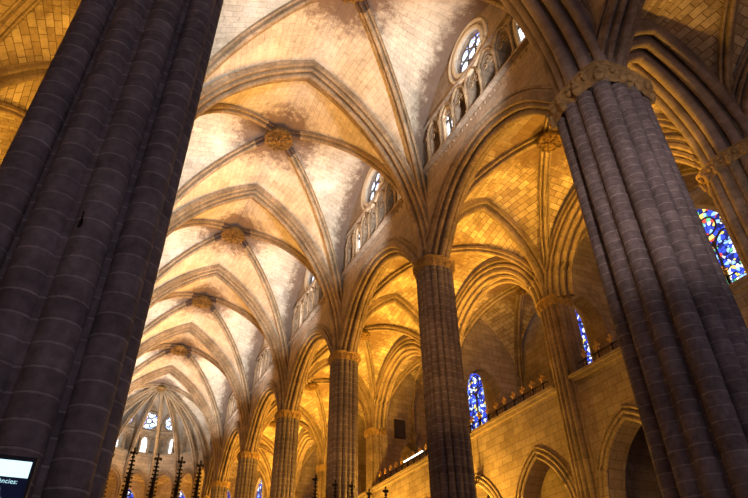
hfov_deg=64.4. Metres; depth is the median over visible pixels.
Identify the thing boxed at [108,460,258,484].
ceiling
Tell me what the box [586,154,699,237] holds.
ceiling
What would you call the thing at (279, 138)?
boss
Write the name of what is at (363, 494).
trim
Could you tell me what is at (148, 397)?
rib
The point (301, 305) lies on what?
window
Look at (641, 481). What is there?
wall
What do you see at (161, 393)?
rib
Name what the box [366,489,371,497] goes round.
pinnacle
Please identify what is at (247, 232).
rib
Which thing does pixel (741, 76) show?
arch
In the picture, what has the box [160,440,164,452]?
wall
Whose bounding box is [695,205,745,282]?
window
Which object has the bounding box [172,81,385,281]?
ceiling
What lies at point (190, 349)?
rib
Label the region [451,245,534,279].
rib
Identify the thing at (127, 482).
pinnacle
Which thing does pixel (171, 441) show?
window
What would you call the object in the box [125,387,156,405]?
rib
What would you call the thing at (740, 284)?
trim
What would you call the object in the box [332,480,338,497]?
pinnacle
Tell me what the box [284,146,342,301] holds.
rib
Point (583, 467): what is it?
wall pier
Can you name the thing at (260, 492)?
window
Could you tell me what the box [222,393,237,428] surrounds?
trim
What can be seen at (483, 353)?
wall
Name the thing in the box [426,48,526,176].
trim
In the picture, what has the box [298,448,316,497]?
wall
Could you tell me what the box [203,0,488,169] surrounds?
ceiling
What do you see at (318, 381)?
rib
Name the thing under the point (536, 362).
wall
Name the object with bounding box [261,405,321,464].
arch
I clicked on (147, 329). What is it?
rib
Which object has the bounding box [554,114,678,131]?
rib
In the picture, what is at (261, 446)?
rib
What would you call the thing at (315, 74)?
arch
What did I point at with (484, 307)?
rib
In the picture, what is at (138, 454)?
trim
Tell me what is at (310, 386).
boss
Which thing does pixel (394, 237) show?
trim
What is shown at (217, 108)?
rib
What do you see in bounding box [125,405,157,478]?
wall
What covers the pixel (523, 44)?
trim
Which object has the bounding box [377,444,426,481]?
gallery railing
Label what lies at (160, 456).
trim
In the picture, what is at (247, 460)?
pier
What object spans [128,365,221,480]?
arch
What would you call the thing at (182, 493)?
window
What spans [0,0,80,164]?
ceiling
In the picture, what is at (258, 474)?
wall
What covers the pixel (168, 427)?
window
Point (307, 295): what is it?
arcade
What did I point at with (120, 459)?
wall
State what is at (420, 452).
strip light
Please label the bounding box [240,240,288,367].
rib
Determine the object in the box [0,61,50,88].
arch
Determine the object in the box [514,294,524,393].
rib
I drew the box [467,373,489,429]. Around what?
window
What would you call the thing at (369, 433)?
wall pier
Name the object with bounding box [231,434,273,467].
arch
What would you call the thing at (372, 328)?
rib
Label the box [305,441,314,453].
ceiling
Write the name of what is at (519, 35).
window
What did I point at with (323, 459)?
arch
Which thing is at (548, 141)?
boss
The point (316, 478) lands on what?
pinnacle
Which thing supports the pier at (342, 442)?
on the floor
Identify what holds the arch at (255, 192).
attached to the ceiling at (284, 273)
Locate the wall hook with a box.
[77,211,84,226]
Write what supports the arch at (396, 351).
attached to the wall at (499, 453)
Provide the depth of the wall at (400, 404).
42.21 m
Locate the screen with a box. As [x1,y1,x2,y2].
[0,454,37,497]
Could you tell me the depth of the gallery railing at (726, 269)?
23.27 m
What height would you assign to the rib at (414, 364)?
4.800 m
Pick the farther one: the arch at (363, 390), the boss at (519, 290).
the arch at (363, 390)
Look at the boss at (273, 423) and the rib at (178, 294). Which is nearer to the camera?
the rib at (178, 294)
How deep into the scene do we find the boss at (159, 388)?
59.04 m
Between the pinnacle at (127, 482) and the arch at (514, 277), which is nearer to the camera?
the pinnacle at (127, 482)
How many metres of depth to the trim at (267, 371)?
46.09 m
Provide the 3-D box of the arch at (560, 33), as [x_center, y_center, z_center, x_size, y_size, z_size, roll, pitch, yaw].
[1.226,-10.022,18.765,12.000,9.850,2.080,15,-39,-21]
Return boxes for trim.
[115,426,134,454]
[128,430,160,456]
[156,432,173,457]
[179,431,198,456]
[215,422,240,479]
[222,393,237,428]
[243,381,278,449]
[250,344,274,393]
[252,366,274,395]
[281,324,332,407]
[287,279,324,345]
[290,302,325,347]
[336,236,417,349]
[340,180,403,278]
[343,202,404,280]
[358,491,365,497]
[371,456,427,491]
[423,12,528,174]
[423,85,555,253]
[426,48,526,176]
[470,385,555,438]
[568,274,747,381]
[589,0,610,90]
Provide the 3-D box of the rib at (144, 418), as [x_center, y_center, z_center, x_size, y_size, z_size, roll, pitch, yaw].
[-23.134,19.109,58.598,0.365,10.200,6.090,25,-43,-31]
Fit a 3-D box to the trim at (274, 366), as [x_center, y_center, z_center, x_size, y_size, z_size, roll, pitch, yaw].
[-8.079,9.628,44.761,0.112,0.160,7.901,15,-39,-21]
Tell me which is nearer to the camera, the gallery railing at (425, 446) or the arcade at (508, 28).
the arcade at (508, 28)
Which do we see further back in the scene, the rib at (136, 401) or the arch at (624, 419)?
the rib at (136, 401)
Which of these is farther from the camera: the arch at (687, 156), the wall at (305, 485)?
the wall at (305, 485)
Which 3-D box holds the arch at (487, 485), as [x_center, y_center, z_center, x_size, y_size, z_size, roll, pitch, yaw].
[5.039,14.803,26.069,0.200,9.593,4.300,15,-39,-21]
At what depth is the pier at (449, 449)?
21.51 m
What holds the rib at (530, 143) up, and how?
attached to the ceiling at (514, 187)
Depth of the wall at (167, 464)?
60.79 m
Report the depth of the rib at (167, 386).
58.44 m
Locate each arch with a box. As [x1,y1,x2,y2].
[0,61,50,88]
[110,464,122,497]
[119,468,148,497]
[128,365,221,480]
[137,322,248,451]
[146,469,173,497]
[149,264,287,410]
[166,184,341,351]
[172,468,192,497]
[191,463,204,497]
[195,60,437,258]
[202,452,213,495]
[216,425,239,481]
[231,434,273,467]
[236,459,269,497]
[243,385,277,452]
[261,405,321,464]
[282,329,330,410]
[295,428,318,492]
[304,358,370,427]
[320,398,368,465]
[338,243,415,352]
[364,293,418,327]
[370,336,420,429]
[425,94,554,257]
[456,258,542,344]
[458,198,544,297]
[475,473,500,497]
[500,0,615,95]
[514,446,576,497]
[544,128,702,297]
[595,405,641,497]
[598,0,644,66]
[626,18,747,166]
[727,47,747,144]
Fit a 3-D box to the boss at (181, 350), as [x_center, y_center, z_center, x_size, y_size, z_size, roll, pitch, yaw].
[-17.183,8.973,52.386,1.607,0.601,1.609,15,-39,-21]
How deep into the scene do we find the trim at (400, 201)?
31.87 m
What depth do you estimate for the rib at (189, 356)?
53.89 m
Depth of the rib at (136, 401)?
58.44 m
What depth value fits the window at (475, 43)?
26.71 m
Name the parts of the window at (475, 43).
pane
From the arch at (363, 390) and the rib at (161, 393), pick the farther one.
the rib at (161, 393)
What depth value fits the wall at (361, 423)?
49.29 m
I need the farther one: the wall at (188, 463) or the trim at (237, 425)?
the wall at (188, 463)
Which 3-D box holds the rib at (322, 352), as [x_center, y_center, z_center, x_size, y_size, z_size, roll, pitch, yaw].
[-3.217,8.082,39.186,5.639,4.700,0.498,-19,-40,23]
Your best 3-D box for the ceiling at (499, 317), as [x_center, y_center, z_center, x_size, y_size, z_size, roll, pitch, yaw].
[8.666,3.909,33.108,5.100,4.800,9.200,15,-39,-21]
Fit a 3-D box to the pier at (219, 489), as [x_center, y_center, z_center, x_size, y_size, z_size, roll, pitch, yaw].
[-13.383,26.961,47.499,2.048,15.800,2.048,15,-39,-21]
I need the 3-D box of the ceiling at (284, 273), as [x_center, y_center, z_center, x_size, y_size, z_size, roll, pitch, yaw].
[-9.179,2.775,36.352,12.180,10.100,9.300,15,-39,-21]
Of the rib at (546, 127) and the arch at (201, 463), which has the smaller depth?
the rib at (546, 127)
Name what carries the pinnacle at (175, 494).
on the screen
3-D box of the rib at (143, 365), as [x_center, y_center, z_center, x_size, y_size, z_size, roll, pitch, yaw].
[-20.826,13.063,50.250,7.543,10.100,0.498,-7,-36,8]
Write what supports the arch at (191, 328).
attached to the ceiling at (220, 386)
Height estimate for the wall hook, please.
0.143 m
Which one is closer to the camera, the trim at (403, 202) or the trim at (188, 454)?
the trim at (403, 202)
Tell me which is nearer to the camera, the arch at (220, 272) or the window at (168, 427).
the arch at (220, 272)
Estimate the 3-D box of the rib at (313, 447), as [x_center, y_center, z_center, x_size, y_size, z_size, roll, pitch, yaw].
[-5.420,19.632,54.427,4.956,4.800,0.498,-22,-41,26]
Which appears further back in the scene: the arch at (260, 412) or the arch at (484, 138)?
the arch at (260, 412)
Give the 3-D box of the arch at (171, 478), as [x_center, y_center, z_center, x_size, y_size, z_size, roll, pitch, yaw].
[-21.183,23.799,59.190,2.690,3.461,0.390,-1,-36,0]
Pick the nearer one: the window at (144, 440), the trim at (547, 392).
the trim at (547, 392)
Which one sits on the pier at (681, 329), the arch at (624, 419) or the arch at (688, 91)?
the arch at (688, 91)
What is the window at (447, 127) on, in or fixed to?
in the wall at (528, 70)
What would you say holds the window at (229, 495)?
in the wall at (232, 481)
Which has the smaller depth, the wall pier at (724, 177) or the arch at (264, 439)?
the wall pier at (724, 177)
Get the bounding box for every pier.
[0,0,223,497]
[210,480,229,497]
[234,451,259,497]
[270,409,301,497]
[315,464,326,497]
[326,350,360,497]
[364,427,387,497]
[412,254,476,497]
[535,294,599,497]
[545,60,747,497]
[695,137,747,275]
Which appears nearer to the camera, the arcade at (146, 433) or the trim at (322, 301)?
the trim at (322, 301)
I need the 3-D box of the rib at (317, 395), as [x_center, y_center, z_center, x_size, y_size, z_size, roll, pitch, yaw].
[-4.351,13.938,47.003,0.498,4.950,5.639,-6,-36,7]
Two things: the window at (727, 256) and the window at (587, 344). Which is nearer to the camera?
the window at (727, 256)
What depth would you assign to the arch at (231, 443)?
51.66 m
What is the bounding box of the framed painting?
[394,419,405,438]
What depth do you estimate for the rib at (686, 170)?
26.41 m
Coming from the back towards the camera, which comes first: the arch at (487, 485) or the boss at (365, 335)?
the boss at (365, 335)
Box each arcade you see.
[115,430,132,451]
[138,433,154,453]
[156,435,173,454]
[179,434,188,454]
[225,395,237,422]
[252,345,273,387]
[291,281,323,337]
[344,182,396,269]
[425,14,517,162]
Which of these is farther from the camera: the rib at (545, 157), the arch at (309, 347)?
the arch at (309, 347)
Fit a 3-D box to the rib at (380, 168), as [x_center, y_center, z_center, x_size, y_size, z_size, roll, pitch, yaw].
[-1.319,-2.820,28.827,7.754,10.100,0.498,-8,-37,10]
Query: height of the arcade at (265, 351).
2.276 m
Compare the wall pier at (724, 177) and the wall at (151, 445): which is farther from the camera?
the wall at (151, 445)
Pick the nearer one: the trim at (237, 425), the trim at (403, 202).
the trim at (403, 202)
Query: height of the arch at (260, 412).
3.618 m
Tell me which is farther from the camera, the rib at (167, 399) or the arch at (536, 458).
the rib at (167, 399)
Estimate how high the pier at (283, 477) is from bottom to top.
15.800 m
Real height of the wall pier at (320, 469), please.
15.550 m
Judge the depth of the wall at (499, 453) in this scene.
25.73 m
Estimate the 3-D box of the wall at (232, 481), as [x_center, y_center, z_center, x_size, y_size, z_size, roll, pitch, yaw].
[-15.728,32.572,59.587,5.518,21.000,0.500,-16,-39,20]
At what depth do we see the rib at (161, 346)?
50.67 m
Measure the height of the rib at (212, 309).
10.100 m
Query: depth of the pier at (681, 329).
13.22 m
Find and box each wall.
[103,479,156,497]
[111,419,135,497]
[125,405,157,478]
[135,438,154,452]
[152,413,173,477]
[155,482,202,497]
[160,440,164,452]
[177,429,192,496]
[193,447,203,496]
[206,0,611,475]
[228,478,235,497]
[255,471,266,497]
[294,42,747,497]
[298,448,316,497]
[358,415,365,494]
[387,374,427,477]
[400,187,715,497]
[461,318,541,497]
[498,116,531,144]
[572,236,661,497]
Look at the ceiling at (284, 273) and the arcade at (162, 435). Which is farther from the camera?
the arcade at (162, 435)
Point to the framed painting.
(399, 425)
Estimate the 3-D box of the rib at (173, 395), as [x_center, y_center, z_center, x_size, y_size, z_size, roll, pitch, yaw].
[-18.495,18.431,57.766,6.090,10.200,0.365,15,-39,-21]
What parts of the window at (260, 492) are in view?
pane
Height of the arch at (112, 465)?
3.461 m
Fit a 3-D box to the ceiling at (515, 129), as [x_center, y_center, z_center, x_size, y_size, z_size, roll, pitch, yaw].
[5.728,-6.815,25.865,1.200,3.900,9.860,15,-39,-21]
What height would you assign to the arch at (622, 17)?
3.617 m
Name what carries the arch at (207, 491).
on the pier at (219, 489)
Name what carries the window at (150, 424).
in the wall at (144, 463)
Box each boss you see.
[155,386,166,392]
[170,345,187,355]
[192,295,212,308]
[221,226,245,243]
[264,127,292,150]
[269,421,275,427]
[305,383,318,390]
[343,0,363,3]
[360,330,370,340]
[515,285,528,295]
[537,130,561,152]
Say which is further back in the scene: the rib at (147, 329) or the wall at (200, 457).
the wall at (200, 457)
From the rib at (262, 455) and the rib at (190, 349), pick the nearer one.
the rib at (190, 349)
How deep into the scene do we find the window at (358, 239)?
33.81 m
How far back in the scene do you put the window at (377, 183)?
34.05 m
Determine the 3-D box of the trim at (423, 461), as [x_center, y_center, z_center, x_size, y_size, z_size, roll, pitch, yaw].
[1.767,13.257,35.135,0.330,0.260,8.300,15,-39,-21]
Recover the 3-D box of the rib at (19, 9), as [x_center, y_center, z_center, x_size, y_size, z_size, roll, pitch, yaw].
[-11.740,-6.543,18.680,5.872,4.950,0.498,-20,-40,25]
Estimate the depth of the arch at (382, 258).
31.54 m
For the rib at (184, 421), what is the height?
10.200 m
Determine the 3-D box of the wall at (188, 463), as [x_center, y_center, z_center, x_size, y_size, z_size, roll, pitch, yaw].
[-18.652,20.762,61.052,2.710,10.500,0.800,-16,-39,20]
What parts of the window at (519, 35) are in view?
frame, pane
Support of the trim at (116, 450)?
attached to the wall at (120, 459)
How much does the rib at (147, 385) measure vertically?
10.200 m
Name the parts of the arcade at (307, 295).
arch moulding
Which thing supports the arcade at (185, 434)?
attached to the wall at (188, 463)
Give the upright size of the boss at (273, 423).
0.424 m
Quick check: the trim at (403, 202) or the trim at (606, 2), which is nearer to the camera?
the trim at (606, 2)
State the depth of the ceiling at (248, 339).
47.61 m
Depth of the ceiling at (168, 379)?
59.71 m
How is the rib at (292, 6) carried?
attached to the ceiling at (420, 37)
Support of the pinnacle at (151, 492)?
on the screen
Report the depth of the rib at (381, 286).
33.12 m
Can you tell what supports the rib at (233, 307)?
attached to the ceiling at (248, 339)
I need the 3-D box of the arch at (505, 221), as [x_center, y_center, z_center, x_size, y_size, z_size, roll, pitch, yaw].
[5.375,-0.375,27.699,6.380,4.950,0.720,15,-39,-21]
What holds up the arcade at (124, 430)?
attached to the wall at (120, 459)
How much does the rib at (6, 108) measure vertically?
4.950 m
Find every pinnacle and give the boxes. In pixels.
[119,447,137,497]
[146,454,161,497]
[170,457,184,497]
[191,460,203,497]
[312,475,318,497]
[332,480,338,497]
[348,481,354,497]
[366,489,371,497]
[383,486,388,497]
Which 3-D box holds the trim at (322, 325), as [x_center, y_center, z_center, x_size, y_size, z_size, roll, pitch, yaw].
[-4.079,6.744,36.459,0.160,3.946,9.869,15,-39,-21]
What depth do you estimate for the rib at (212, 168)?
31.86 m
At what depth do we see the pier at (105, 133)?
7.41 m
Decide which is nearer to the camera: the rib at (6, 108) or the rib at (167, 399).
the rib at (6, 108)
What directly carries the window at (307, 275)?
in the wall at (528, 70)
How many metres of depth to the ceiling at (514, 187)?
28.04 m
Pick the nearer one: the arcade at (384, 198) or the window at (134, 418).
the arcade at (384, 198)
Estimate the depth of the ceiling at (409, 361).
42.03 m
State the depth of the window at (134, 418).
61.61 m
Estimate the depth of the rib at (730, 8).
20.44 m
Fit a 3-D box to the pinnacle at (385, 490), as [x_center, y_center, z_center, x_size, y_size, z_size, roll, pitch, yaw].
[0.435,9.702,20.647,0.336,2.782,0.337,28,-45,-33]
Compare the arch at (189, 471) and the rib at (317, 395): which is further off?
the arch at (189, 471)
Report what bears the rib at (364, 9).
attached to the ceiling at (420, 37)
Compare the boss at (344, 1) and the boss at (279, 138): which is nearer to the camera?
the boss at (344, 1)
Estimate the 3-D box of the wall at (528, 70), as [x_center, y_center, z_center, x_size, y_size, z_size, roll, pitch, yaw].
[-2.394,2.498,36.456,0.840,10.700,61.900,15,-39,-21]
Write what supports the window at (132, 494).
in the wall at (138, 487)
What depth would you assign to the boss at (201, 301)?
45.54 m
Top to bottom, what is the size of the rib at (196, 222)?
10.100 m
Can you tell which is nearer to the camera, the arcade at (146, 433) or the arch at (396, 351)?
the arch at (396, 351)
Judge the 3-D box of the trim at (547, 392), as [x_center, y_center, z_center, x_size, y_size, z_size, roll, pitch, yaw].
[5.845,8.201,28.271,0.330,0.260,8.600,15,-39,-21]
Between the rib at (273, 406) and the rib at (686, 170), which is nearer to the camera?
the rib at (686, 170)
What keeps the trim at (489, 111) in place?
attached to the wall at (528, 70)
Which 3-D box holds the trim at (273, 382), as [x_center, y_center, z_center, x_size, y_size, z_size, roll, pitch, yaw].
[-8.092,11.719,43.214,0.160,3.946,9.869,15,-39,-21]
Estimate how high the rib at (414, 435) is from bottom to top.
5.190 m
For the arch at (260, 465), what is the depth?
59.09 m
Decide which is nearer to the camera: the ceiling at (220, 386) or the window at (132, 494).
the ceiling at (220, 386)
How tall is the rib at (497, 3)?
10.100 m
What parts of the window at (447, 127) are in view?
frame, pane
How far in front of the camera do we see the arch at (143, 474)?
59.32 m
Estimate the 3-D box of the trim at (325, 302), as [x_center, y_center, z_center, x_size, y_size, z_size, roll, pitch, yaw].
[-4.066,4.653,38.006,0.112,0.160,7.901,15,-39,-21]
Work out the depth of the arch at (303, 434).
53.66 m
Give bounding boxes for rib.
[0,0,41,41]
[0,101,25,120]
[117,391,157,440]
[119,391,158,486]
[124,390,156,413]
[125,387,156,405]
[133,348,169,376]
[136,383,161,389]
[142,298,192,337]
[146,344,180,352]
[148,392,162,488]
[155,232,221,283]
[159,292,201,301]
[162,383,200,410]
[163,391,177,487]
[165,389,207,479]
[165,392,197,483]
[174,135,264,205]
[175,219,230,230]
[181,344,227,379]
[185,351,222,447]
[200,104,276,131]
[204,0,317,81]
[205,295,266,340]
[208,305,250,411]
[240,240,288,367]
[241,228,320,286]
[258,448,271,484]
[259,444,272,455]
[266,382,308,418]
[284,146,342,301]
[289,130,401,197]
[299,422,314,438]
[300,444,315,471]
[308,345,328,372]
[312,379,364,405]
[313,389,326,443]
[356,0,426,200]
[361,339,375,404]
[363,325,419,342]
[370,262,412,303]
[389,357,421,402]
[410,363,421,443]
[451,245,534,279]
[461,284,517,346]
[465,133,541,199]
[482,0,509,13]
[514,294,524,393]
[538,150,551,266]
[542,117,553,132]
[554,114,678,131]
[575,225,587,251]
[679,166,699,175]
[717,0,739,93]
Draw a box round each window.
[127,415,135,426]
[127,487,135,497]
[140,438,146,451]
[142,410,157,430]
[163,414,171,431]
[168,439,172,452]
[179,489,186,497]
[227,488,231,497]
[254,476,263,497]
[299,305,301,327]
[304,269,315,292]
[356,226,359,253]
[361,167,384,211]
[442,106,452,140]
[448,17,487,84]
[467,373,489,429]
[512,19,524,46]
[574,306,594,363]
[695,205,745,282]
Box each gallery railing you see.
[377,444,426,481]
[469,375,548,428]
[579,266,739,365]
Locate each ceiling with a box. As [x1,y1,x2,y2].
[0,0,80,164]
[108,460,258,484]
[120,374,210,462]
[131,333,231,433]
[140,276,263,398]
[153,199,306,350]
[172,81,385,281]
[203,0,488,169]
[259,0,747,470]
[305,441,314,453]
[397,352,422,385]
[471,278,535,393]
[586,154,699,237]
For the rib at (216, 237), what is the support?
attached to the ceiling at (284, 273)
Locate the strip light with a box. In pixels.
[403,451,425,463]
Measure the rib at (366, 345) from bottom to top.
4.950 m
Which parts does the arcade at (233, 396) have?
arch moulding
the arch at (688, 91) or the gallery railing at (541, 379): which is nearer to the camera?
the arch at (688, 91)
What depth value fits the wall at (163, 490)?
65.26 m
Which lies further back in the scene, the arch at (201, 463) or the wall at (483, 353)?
the arch at (201, 463)
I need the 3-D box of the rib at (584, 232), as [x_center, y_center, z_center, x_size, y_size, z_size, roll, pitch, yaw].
[10.694,-0.343,27.305,5.374,4.800,0.498,-24,-42,28]
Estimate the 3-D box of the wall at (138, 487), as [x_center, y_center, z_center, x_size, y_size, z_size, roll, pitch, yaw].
[-26.435,32.698,59.529,5.518,21.000,0.500,15,-39,-21]
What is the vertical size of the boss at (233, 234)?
0.601 m
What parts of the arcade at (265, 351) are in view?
arch moulding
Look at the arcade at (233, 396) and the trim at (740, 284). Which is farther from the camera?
the arcade at (233, 396)
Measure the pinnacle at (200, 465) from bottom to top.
2.932 m
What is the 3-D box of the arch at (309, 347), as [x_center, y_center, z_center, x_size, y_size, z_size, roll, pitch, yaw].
[-3.644,6.966,36.553,1.100,3.618,8.780,15,-39,-21]
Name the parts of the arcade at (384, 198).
arch moulding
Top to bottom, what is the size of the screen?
0.650 m
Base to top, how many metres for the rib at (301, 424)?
4.950 m
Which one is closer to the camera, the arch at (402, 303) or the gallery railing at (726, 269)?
the gallery railing at (726, 269)
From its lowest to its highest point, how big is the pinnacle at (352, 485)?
2.832 m

